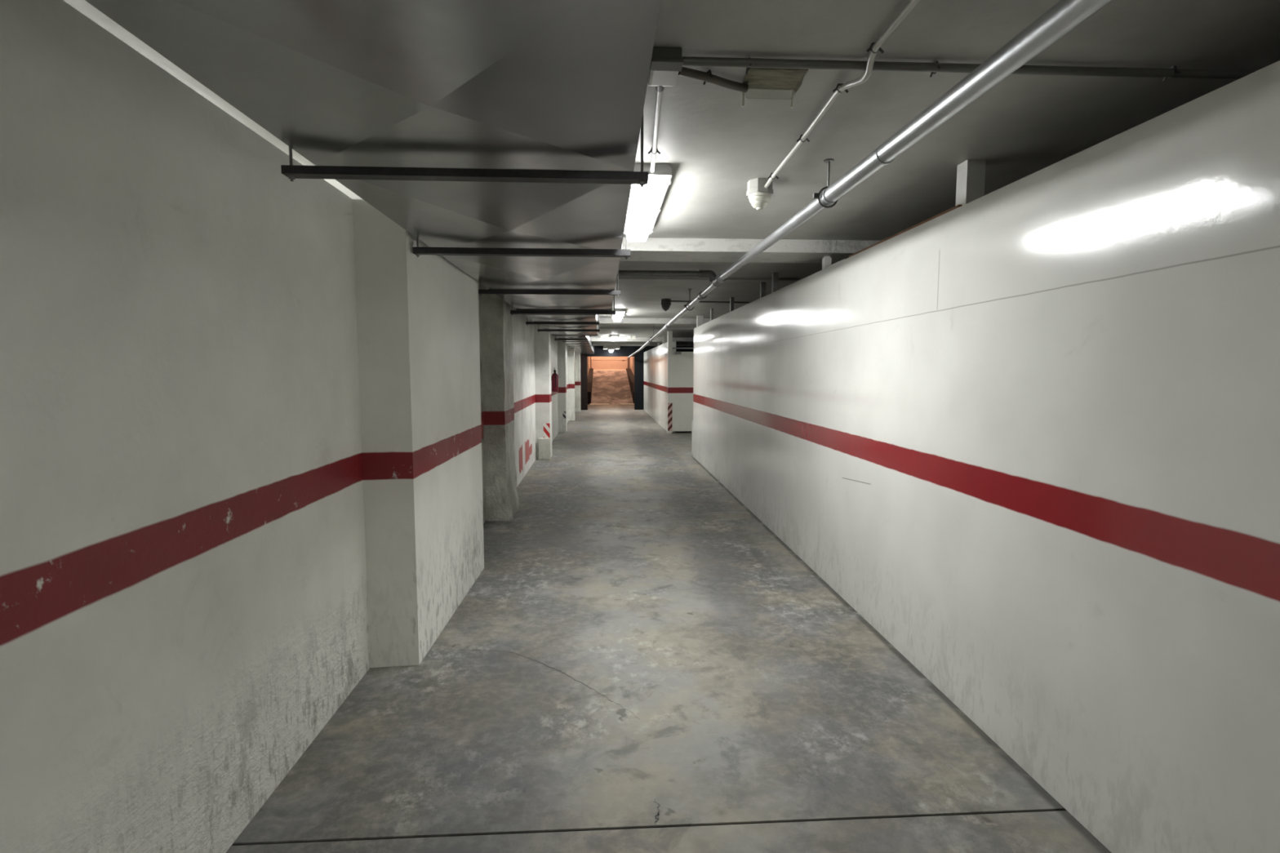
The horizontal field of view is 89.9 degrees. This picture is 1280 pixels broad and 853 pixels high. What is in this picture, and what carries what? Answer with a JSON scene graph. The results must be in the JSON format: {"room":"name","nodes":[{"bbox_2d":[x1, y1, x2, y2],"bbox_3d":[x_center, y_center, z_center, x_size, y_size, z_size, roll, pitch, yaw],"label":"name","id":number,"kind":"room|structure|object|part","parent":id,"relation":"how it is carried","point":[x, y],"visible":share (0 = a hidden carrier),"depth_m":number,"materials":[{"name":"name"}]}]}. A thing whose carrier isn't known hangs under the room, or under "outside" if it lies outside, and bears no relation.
{"room":"parking garage","nodes":[
{"label":"parking garage","id":0,"kind":"room"},
{"bbox_2d":[0,0,369,852],"bbox_3d":[-1.196,0.425,-0.914,0.140,2.312,8.250,0,5,-3],"label":"wall","id":1,"kind":"structure","parent":0,"point":[184,610],"depth_m":1.70,"materials":[{"name":"white paint"}]},
{"bbox_2d":[478,282,485,523],"bbox_3d":[-1.606,-0.224,5.837,0.182,2.430,2.163,0,5,-3],"label":"wall","id":2,"kind":"structure","parent":0,"point":[479,295],"depth_m":6.25,"materials":[{"name":"white paint"}]},
{"bbox_2d":[551,334,558,441],"bbox_3d":[-1.996,-0.879,13.330,0.290,2.430,4.300,0,5,-3],"label":"wall","id":3,"kind":"structure","parent":0,"point":[553,344],"depth_m":14.31,"materials":[{"name":"white paint"}]},
{"bbox_2d":[551,368,558,391],"bbox_3d":[-1.770,-0.964,13.265,0.155,0.490,0.180,0,5,-3],"label":"fire extinguisher","id":4,"kind":"object","parent":3,"relation":"attached to","point":[554,378],"visible":0.98,"depth_m":13.23,"materials":[{"name":"red metal"}]},
{"bbox_2d":[566,344,568,422],"bbox_3d":[-2.367,-1.470,20.094,0.350,2.430,8.500,0,5,-3],"label":"wall","id":5,"kind":"structure","parent":0,"point":[567,382],"depth_m":18.66,"materials":[{"name":"white paint"}]},
{"bbox_2d":[580,354,587,409],"bbox_3d":[-3.281,-2.731,24.354,2.540,4.200,0.300,0,5,-3],"label":"wall","id":6,"kind":"structure","parent":0,"point":[584,363],"depth_m":24.37,"materials":[{"name":"brown paint"}]},
{"bbox_2d":[586,356,590,375],"bbox_3d":[-2.728,-3.349,31.422,0.280,4.200,13.800,0,5,-3],"label":"wall","id":7,"kind":"structure","parent":0,"point":[588,357],"depth_m":33.55,"materials":[{"name":"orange paint"}]},
{"bbox_2d":[589,356,630,368],"bbox_3d":[-1.819,-3.942,38.212,2.900,4.200,0.300,0,5,-3],"label":"wall","id":8,"kind":"structure","parent":0,"point":[590,357],"depth_m":38.05,"materials":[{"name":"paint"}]},
{"bbox_2d":[591,356,628,370],"bbox_3d":[-1.782,-4.469,37.921,2.185,2.300,0.170,0,5,-3],"label":"garage door","id":9,"kind":"structure","parent":8,"relation":"in","point":[622,365],"depth_m":37.98,"materials":[{"name":"beige paint"}]},
{"bbox_3d":[-1.799,-3.353,38.018,2.150,0.060,0.170,0,5,-3],"label":"sill","id":10,"kind":"part","parent":9,"relation":"part of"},
{"bbox_2d":[586,346,635,356],"bbox_3d":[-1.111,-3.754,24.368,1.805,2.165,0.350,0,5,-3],"label":"lintel","id":11,"kind":"object","parent":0,"point":[624,351],"visible":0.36,"depth_m":24.29,"materials":[{"name":"black paint"}]},
{"bbox_2d":[630,356,634,375],"bbox_3d":[-0.093,-3.362,31.577,0.240,4.200,13.800,0,5,-3],"label":"wall","id":12,"kind":"structure","parent":0,"point":[632,358],"depth_m":35.16,"materials":[{"name":"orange paint"}]},
{"bbox_2d":[644,341,675,432],"bbox_3d":[0.502,-1.337,19.949,0.180,2.190,9.150,0,5,-3],"label":"wall","id":13,"kind":"structure","parent":0,"point":[655,359],"depth_m":18.46,"materials":[{"name":"white paint"}]},
{"bbox_2d":[634,346,693,409],"bbox_3d":[1.463,-2.755,24.633,3.355,4.200,0.300,0,5,-3],"label":"wall","id":14,"kind":"structure","parent":0,"point":[639,357],"depth_m":24.48,"materials":[{"name":"black paint"}]},
{"bbox_2d":[226,404,1111,852],"bbox_3d":[-0.186,0.138,16.794,8.400,0.201,43.800,0,5,-3],"label":"floor","id":15,"kind":"structure","parent":0,"point":[635,661],"depth_m":2.76,"materials":[{"name":"concrete"}]},
{"bbox_2d":[323,178,484,667],"bbox_3d":[-1.387,-0.059,3.946,0.496,2.430,1.652,0,5,-3],"label":"pillar","id":16,"kind":"structure","parent":15,"relation":"on","point":[418,317],"depth_m":3.25,"materials":[{"name":"white paint"}]},
{"bbox_2d":[480,284,519,521],"bbox_3d":[-1.448,-0.293,6.629,0.315,2.430,0.694,0,5,-3],"label":"pillar","id":17,"kind":"structure","parent":15,"relation":"on","point":[501,495],"depth_m":6.37,"materials":[{"name":"white paint"}]},
{"bbox_2d":[511,306,536,487],"bbox_3d":[-1.747,-0.488,8.854,0.258,2.430,3.900,0,5,-3],"label":"wall panel","id":18,"kind":"object","parent":15,"relation":"on","point":[523,335],"visible":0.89,"depth_m":9.09,"materials":[{"name":"white paint"}]},
{"bbox_2d":[533,324,551,459],"bbox_3d":[-1.769,-0.674,10.983,0.465,2.430,0.430,0,5,-3],"label":"pillar","id":19,"kind":"structure","parent":15,"relation":"on","point":[543,388],"depth_m":10.78,"materials":[{"name":"white paint"}]},
{"bbox_2d":[543,423,550,438],"bbox_3d":[-1.578,0.070,10.841,0.106,0.248,0.004,0,5,-3],"label":"sticker","id":20,"kind":"object","parent":19,"relation":"attached to","point":[546,426],"visible":1,"depth_m":10.84,"materials":[{"name":"plastic"}]},
{"bbox_2d":[537,438,551,459],"bbox_3d":[-1.611,0.378,10.828,0.203,0.362,0.080,0,5,-3],"label":"guard","id":21,"kind":"object","parent":15,"relation":"on","point":[544,444],"visible":1,"depth_m":10.79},
{"bbox_2d":[557,337,567,432],"bbox_3d":[-2.044,-1.084,15.672,0.472,2.430,0.400,0,5,-3],"label":"pillar","id":22,"kind":"structure","parent":15,"relation":"on","point":[562,346],"depth_m":15.50,"materials":[{"name":"white paint"}]},
{"bbox_2d":[562,411,565,418],"bbox_3d":[-1.835,-0.275,15.552,0.076,0.180,0.004,0,5,-3],"label":"sticker","id":23,"kind":"object","parent":22,"relation":"attached to","point":[563,412],"visible":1,"depth_m":15.55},
{"bbox_2d":[568,345,575,420],"bbox_3d":[-2.163,-1.406,19.357,0.370,2.430,0.400,0,5,-3],"label":"pillar","id":24,"kind":"structure","parent":15,"relation":"on","point":[571,351],"depth_m":19.18,"materials":[{"name":"white paint"}]},
{"bbox_2d":[574,350,580,412],"bbox_3d":[-2.381,-1.756,23.361,0.410,2.430,0.350,0,5,-3],"label":"pillar","id":25,"kind":"structure","parent":15,"relation":"on","point":[577,355],"depth_m":23.21,"materials":[{"name":"white paint"}]},
{"bbox_2d":[589,403,608,404],"bbox_3d":[-1.787,-0.974,28.141,0.850,0.040,0.650,0,5,-3],"label":"kerb","id":26,"kind":"object","parent":15,"relation":"on","point":[589,403],"visible":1,"depth_m":28.08,"materials":[{"name":"brown concrete"}]},
{"bbox_2d":[591,370,633,404],"bbox_3d":[-1.504,-2.144,33.359,2.380,1.561,9.700,0,5,-3],"label":"ramp","id":27,"kind":"object","parent":15,"relation":"on","point":[611,387],"visible":0.69,"depth_m":31.98,"materials":[{"name":"brown concrete"}]},
{"bbox_2d":[587,368,593,404],"bbox_3d":[-2.558,-2.182,32.891,0.220,1.620,8.900,0,5,-3],"label":"kerb","id":28,"kind":"object","parent":27,"relation":"on","point":[591,370],"visible":0.77,"depth_m":30.04,"materials":[{"name":"brown paint"}]},
{"bbox_2d":[626,368,634,403],"bbox_3d":[-0.422,-2.193,33.017,0.260,1.620,8.900,0,5,-3],"label":"kerb","id":29,"kind":"object","parent":27,"relation":"on","point":[630,375],"visible":0.59,"depth_m":31.52,"materials":[{"name":"brown paint"}]},
{"bbox_2d":[620,403,634,404],"bbox_3d":[-0.508,-0.987,28.291,0.680,0.040,0.500,0,5,-3],"label":"kerb","id":30,"kind":"object","parent":15,"relation":"on","point":[620,403],"visible":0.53,"depth_m":28.29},
{"bbox_2d":[666,330,672,433],"bbox_3d":[0.711,-1.053,15.315,0.100,2.430,0.160,0,5,-3],"label":"pillar","id":31,"kind":"structure","parent":15,"relation":"on","point":[669,332],"depth_m":15.21,"materials":[{"name":"paint"}]},
{"bbox_2d":[667,403,672,431],"bbox_3d":[0.717,-0.229,15.304,0.108,0.670,0.006,0,5,-3],"label":"sticker","id":32,"kind":"object","parent":31,"relation":"attached to","point":[669,405],"visible":1,"depth_m":15.30,"materials":[{"name":"plastic"}]},
{"bbox_2d":[63,0,1279,346],"bbox_3d":[0.229,-1.894,9.552,8.400,0.250,29.700,0,5,-3],"label":"ceiling","id":33,"kind":"structure","parent":0,"point":[1024,125],"depth_m":2.24,"materials":[{"name":"paint"}]},
{"bbox_2d":[280,112,648,187],"bbox_3d":[-0.520,-0.921,1.940,1.090,0.363,0.050,0,5,-3],"label":"hanger","id":34,"kind":"object","parent":33,"relation":"hanging from","point":[292,171],"visible":0.78,"depth_m":1.94,"materials":[{"name":"metal"}]},
{"bbox_3d":[-1.046,-0.918,1.909,0.008,0.363,0.008,2,5,19],"label":"rod","id":35,"kind":"part","parent":34,"relation":"part of","materials":[{"name":"metal"}]},
{"bbox_3d":[0.006,-0.924,1.971,0.008,0.363,0.008,2,5,19],"label":"rod","id":36,"kind":"part","parent":34,"relation":"part of","materials":[{"name":"metal"}]},
{"bbox_2d":[412,210,630,259],"bbox_3d":[-0.585,-1.028,3.194,1.072,0.369,0.045,0,5,-3],"label":"hanger","id":37,"kind":"object","parent":33,"relation":"hanging from","point":[417,251],"visible":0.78,"depth_m":3.19,"materials":[{"name":"metal"}]},
{"bbox_3d":[-1.102,-1.025,3.163,0.008,0.369,0.008,-2,6,-26],"label":"rod","id":38,"kind":"part","parent":37,"relation":"part of","materials":[{"name":"metal"}]},
{"bbox_3d":[-0.068,-1.030,3.224,0.008,0.369,0.008,-2,6,-26],"label":"rod","id":39,"kind":"part","parent":37,"relation":"part of","materials":[{"name":"metal"}]},
{"bbox_2d":[478,266,620,297],"bbox_3d":[-0.684,-1.172,4.845,1.075,0.369,0.040,0,5,-3],"label":"hanger","id":40,"kind":"object","parent":33,"relation":"hanging from","point":[480,291],"visible":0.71,"depth_m":4.84,"materials":[{"name":"metal"}]},
{"bbox_3d":[-0.166,-1.175,4.875,0.008,0.369,0.008,-2,6,-26],"label":"rod","id":41,"kind":"part","parent":40,"relation":"part of","materials":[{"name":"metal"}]},
{"bbox_2d":[525,314,599,325],"bbox_3d":[-0.967,-1.449,8.011,0.915,0.369,0.040,0,5,-3],"label":"hanger","id":42,"kind":"object","parent":33,"relation":"hanging from","point":[597,322],"visible":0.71,"depth_m":8.01,"materials":[{"name":"metal"}]},
{"bbox_2d":[510,294,616,315],"bbox_3d":[-0.777,-1.314,6.496,1.065,0.374,0.050,0,5,-3],"label":"hanger","id":43,"kind":"object","parent":33,"relation":"hanging from","point":[512,312],"visible":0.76,"depth_m":6.48,"materials":[{"name":"metal"}]},
{"bbox_2d":[84,0,660,354],"bbox_3d":[-1.024,-1.674,10.559,1.027,0.293,27.414,0,5,-3],"label":"ventilation duct","id":44,"kind":"object","parent":43,"relation":"hanging from","point":[482,84],"visible":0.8,"depth_m":1.48,"materials":[{"name":"grey metal"}]},
{"bbox_2d":[537,316,599,332],"bbox_3d":[-1.053,-1.575,9.453,0.915,0.369,0.040,0,5,-3],"label":"hanger","id":45,"kind":"object","parent":33,"relation":"hanging from","point":[598,329],"visible":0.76,"depth_m":9.45,"materials":[{"name":"metal"}]},
{"bbox_2d":[554,336,587,341],"bbox_3d":[-1.313,-1.817,12.232,0.635,0.369,0.040,0,5,-3],"label":"hanger","id":46,"kind":"object","parent":33,"relation":"hanging from","point":[555,339],"visible":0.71,"depth_m":12.22,"materials":[{"name":"metal"}]},
{"bbox_2d":[603,344,620,349],"bbox_3d":[-1.050,-2.926,23.539,0.600,0.150,1.350,0,5,-3],"label":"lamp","id":47,"kind":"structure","parent":33,"relation":"attached to","point":[605,346],"depth_m":22.87,"materials":[{"name":"paint"}]},
{"bbox_2d":[609,334,617,340],"bbox_3d":[-0.700,-2.386,17.222,0.196,0.107,1.250,0,5,-3],"label":"lamp","id":48,"kind":"object","parent":33,"relation":"attached to","point":[613,337],"visible":1,"depth_m":16.61,"materials":[{"name":"plastic"}]},
{"bbox_2d":[610,336,617,340],"bbox_3d":[-0.700,-2.361,17.224,0.152,0.056,1.242,0,5,-3],"label":"diffuser","id":49,"kind":"object","parent":48,"relation":"attached to","point":[613,338],"depth_m":16.63,"materials":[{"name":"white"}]},
{"bbox_2d":[611,308,625,321],"bbox_3d":[-0.350,-1.777,10.257,0.196,0.107,1.250,0,5,-3],"label":"lamp","id":50,"kind":"object","parent":33,"relation":"attached to","point":[620,313],"visible":0.82,"depth_m":9.68,"materials":[{"name":"plastic"}]},
{"bbox_2d":[613,311,623,321],"bbox_3d":[-0.350,-1.752,10.259,0.152,0.056,1.242,0,5,-3],"label":"diffuser","id":51,"kind":"object","parent":50,"relation":"attached to","point":[619,316],"depth_m":9.93,"materials":[{"name":"white plastic"}]},
{"bbox_2d":[591,337,693,342],"bbox_3d":[-0.285,-2.483,18.243,8.400,0.130,0.450,0,5,-3],"label":"beam","id":52,"kind":"structure","parent":33,"relation":"attached to","point":[593,339],"depth_m":18.06,"materials":[{"name":"white paint"}]},
{"bbox_2d":[592,342,693,345],"bbox_3d":[-0.461,-2.756,21.201,8.400,0.100,0.300,0,5,-3],"label":"beam","id":53,"kind":"structure","parent":33,"relation":"attached to","point":[593,343],"depth_m":21.09,"materials":[{"name":"white paint"}]},
{"bbox_2d":[599,327,695,329],"bbox_3d":[-0.027,-2.138,13.889,8.400,0.060,0.200,0,5,-3],"label":"beam","id":54,"kind":"structure","parent":33,"relation":"attached to","point":[600,328],"depth_m":13.83,"materials":[{"name":"paint"}]},
{"bbox_2d":[623,163,671,241],"bbox_3d":[0.016,-1.188,3.512,0.196,0.107,1.250,0,5,-3],"label":"lamp","id":55,"kind":"object","parent":33,"relation":"attached to","point":[645,202],"visible":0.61,"depth_m":3.18,"materials":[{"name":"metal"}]},
{"bbox_2d":[648,90,662,173],"bbox_3d":[0.055,-1.127,2.477,0.053,0.038,0.856,0,5,1],"label":"conduit","id":56,"kind":"object","parent":33,"relation":"attached to","point":[654,149],"visible":1,"depth_m":2.42,"materials":[{"name":"grey plastic"}]},
{"bbox_2d":[599,317,715,325],"bbox_3d":[0.107,-1.912,11.629,8.400,0.115,0.450,0,5,-3],"label":"beam","id":57,"kind":"structure","parent":33,"relation":"attached to","point":[602,321],"depth_m":11.43,"materials":[{"name":"white paint"}]},
{"bbox_2d":[648,70,679,92],"bbox_3d":[0.072,-1.090,1.988,0.088,0.034,0.155,0,5,-3],"label":"junction box","id":58,"kind":"object","parent":33,"relation":"attached to","point":[660,79],"visible":0.66,"depth_m":1.98,"materials":[{"name":"plastic"}]},
{"bbox_2d":[660,298,671,311],"bbox_3d":[0.338,-1.592,8.408,0.134,0.152,0.134,0,5,-3],"label":"smoke detector","id":59,"kind":"object","parent":33,"relation":"attached to","point":[665,304],"visible":1,"depth_m":8.36,"materials":[{"name":"plastic"}]},
{"bbox_2d":[649,46,683,71],"bbox_3d":[0.078,-1.075,1.873,0.094,0.044,0.060,0,5,-3],"label":"junction box","id":60,"kind":"object","parent":33,"relation":"attached to","point":[663,58],"visible":0.93,"depth_m":1.85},
{"bbox_3d":[0.078,-1.058,1.874,0.094,0.010,0.060,0,5,-3],"label":"box lid","id":61,"kind":"part","parent":60,"relation":"part of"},
{"bbox_2d":[684,288,693,310],"bbox_3d":[0.562,-1.454,7.347,0.113,0.242,0.044,0,5,-3],"label":"hanger","id":62,"kind":"object","parent":33,"relation":"hanging from","point":[685,305],"visible":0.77,"depth_m":7.34,"materials":[{"name":"metal"}]},
{"bbox_2d":[616,276,802,282],"bbox_3d":[0.413,-1.497,6.470,8.400,0.045,0.160,0,5,-3],"label":"beam","id":63,"kind":"structure","parent":33,"relation":"attached to","point":[620,278],"depth_m":6.44,"materials":[{"name":"paint"}]},
{"bbox_2d":[671,300,751,303],"bbox_3d":[2.164,-1.672,8.689,3.653,0.020,0.038,-1,5,-8],"label":"conduit","id":64,"kind":"object","parent":33,"relation":"attached to","point":[671,300],"visible":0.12,"depth_m":8.51,"materials":[{"name":"grey plastic"}]},
{"bbox_2d":[678,66,748,92],"bbox_3d":[0.233,-1.091,2.007,0.259,0.035,0.058,-4,6,-35],"label":"conduit","id":65,"kind":"object","parent":33,"relation":"attached to","point":[705,77],"visible":1,"depth_m":1.99,"materials":[{"name":"metal"}]},
{"bbox_2d":[619,237,879,262],"bbox_3d":[0.515,-1.314,4.753,8.400,0.110,0.440,0,5,-3],"label":"beam","id":66,"kind":"structure","parent":33,"relation":"attached to","point":[654,249],"depth_m":4.58,"materials":[{"name":"white paint"}]},
{"bbox_2d":[746,177,773,210],"bbox_3d":[0.592,-1.141,3.168,0.122,0.138,0.122,0,5,-3],"label":"smoke detector","id":67,"kind":"object","parent":33,"relation":"attached to","point":[759,197],"visible":0.98,"depth_m":3.13,"materials":[{"name":"grey plastic"}]},
{"bbox_2d":[741,67,808,107],"bbox_3d":[0.423,-1.081,2.044,0.185,0.063,0.154,0,5,-3],"label":"emergency light","id":68,"kind":"object","parent":33,"relation":"attached to","point":[766,78],"visible":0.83,"depth_m":2.03,"materials":[{"name":"white plastic"}]},
{"bbox_3d":[0.423,-1.107,2.037,0.185,0.010,0.143,0,5,-3],"label":"plate","id":69,"kind":"part","parent":68,"relation":"part of","materials":[{"name":"beige plastic"}]},
{"bbox_2d":[813,158,837,208],"bbox_3d":[0.829,-1.079,2.851,0.113,0.208,0.044,0,5,-3],"label":"hanger","id":70,"kind":"object","parent":33,"relation":"hanging from","point":[815,195],"visible":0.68,"depth_m":2.85,"materials":[{"name":"metal"}]},
{"bbox_3d":[0.838,-1.127,2.847,0.009,0.111,0.009,-2,6,-26],"label":"rod","id":71,"kind":"part","parent":70,"relation":"part of","materials":[{"name":"metal"}]},
{"bbox_3d":[0.838,-1.179,2.843,0.044,0.006,0.044,0,5,-3],"label":"ceiling plate","id":72,"kind":"part","parent":70,"relation":"part of","materials":[{"name":"metal"}]},
{"bbox_2d":[627,0,1112,358],"bbox_3d":[0.433,-1.495,9.699,0.085,0.348,29.300,0,5,-3],"label":"pipe","id":73,"kind":"object","parent":70,"relation":"hanging from","point":[1064,16],"visible":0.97,"depth_m":1.83,"materials":[{"name":"metal"}]},
{"bbox_2d":[617,270,715,282],"bbox_3d":[0.233,-1.361,5.777,0.933,0.106,0.068,0,5,-3],"label":"pipe","id":74,"kind":"object","parent":73,"relation":"attached to","point":[711,274],"visible":0.92,"depth_m":5.76,"materials":[{"name":"metal"}]},
{"bbox_2d":[764,0,919,188],"bbox_3d":[0.839,-0.830,-0.846,0.086,0.051,7.962,0,5,-3],"label":"conduit","id":75,"kind":"object","parent":33,"relation":"attached to","point":[911,4],"visible":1,"depth_m":1.98,"materials":[{"name":"grey plastic"}]},
{"bbox_2d":[682,56,1257,81],"bbox_3d":[2.252,-1.089,1.992,4.260,0.035,0.062,0,5,-2],"label":"conduit","id":76,"kind":"object","parent":33,"relation":"attached to","point":[748,63],"visible":0.99,"depth_m":1.92,"materials":[{"name":"grey metal"}]},
{"bbox_2d":[671,351,693,431],"bbox_3d":[2.193,-0.842,15.429,3.000,1.900,0.125,0,5,-3],"label":"wall","id":77,"kind":"structure","parent":0,"point":[682,371],"depth_m":15.32,"materials":[{"name":"paint"}]},
{"bbox_2d":[693,60,1279,852],"bbox_3d":[1.489,0.117,3.140,0.180,2.220,16.050,0,5,-3],"label":"wall","id":78,"kind":"structure","parent":0,"point":[1028,432],"depth_m":2.13,"materials":[{"name":"white paint"}]},
{"bbox_2d":[691,421,693,453],"bbox_3d":[0.927,0.195,11.204,0.035,0.580,0.040,0,5,-3],"label":"guard","id":79,"kind":"object","parent":78,"relation":"attached to","point":[692,421],"visible":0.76,"depth_m":11.19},
{"bbox_2d":[696,315,703,327],"bbox_3d":[1.021,-1.782,10.916,0.100,0.210,0.100,0,5,-3],"label":"wall post","id":80,"kind":"object","parent":78,"relation":"on","point":[700,318],"visible":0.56,"depth_m":10.86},
{"bbox_2d":[710,308,713,320],"bbox_3d":[1.085,-1.673,9.662,0.040,0.210,0.040,0,5,-3],"label":"wall post","id":81,"kind":"object","parent":78,"relation":"on","point":[711,309],"visible":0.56,"depth_m":9.64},
{"bbox_2d":[729,297,733,311],"bbox_3d":[1.174,-1.542,8.170,0.045,0.210,0.045,0,5,-3],"label":"wall post","id":82,"kind":"object","parent":78,"relation":"on","point":[731,299],"visible":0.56,"depth_m":8.15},
{"bbox_2d":[760,281,765,297],"bbox_3d":[1.267,-1.406,6.609,0.050,0.210,0.050,0,5,-3],"label":"wall post","id":83,"kind":"object","parent":78,"relation":"on","point":[762,285],"visible":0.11,"depth_m":6.58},
{"bbox_2d":[771,272,778,293],"bbox_3d":[1.294,-1.365,6.142,0.050,0.210,0.050,0,5,-3],"label":"wall post","id":84,"kind":"object","parent":78,"relation":"on","point":[775,275],"visible":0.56,"depth_m":6.12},
{"bbox_2d":[822,256,831,269],"bbox_3d":[1.383,-1.198,4.744,0.052,0.120,0.052,0,5,-3],"label":"wall post","id":85,"kind":"object","parent":78,"relation":"on","point":[826,260],"visible":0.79,"depth_m":4.72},
{"bbox_2d":[848,204,962,257],"bbox_3d":[1.410,-1.041,3.517,0.040,0.022,1.290,0,5,-3],"label":"batten","id":86,"kind":"object","parent":78,"relation":"on","point":[957,206],"visible":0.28,"depth_m":3.33,"materials":[{"name":"brown wood"}]},
{"bbox_2d":[955,159,986,205],"bbox_3d":[1.488,-1.080,2.885,0.085,0.210,0.085,0,5,-3],"label":"wall post","id":87,"kind":"object","parent":78,"relation":"on","point":[971,173],"visible":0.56,"depth_m":2.84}
]}

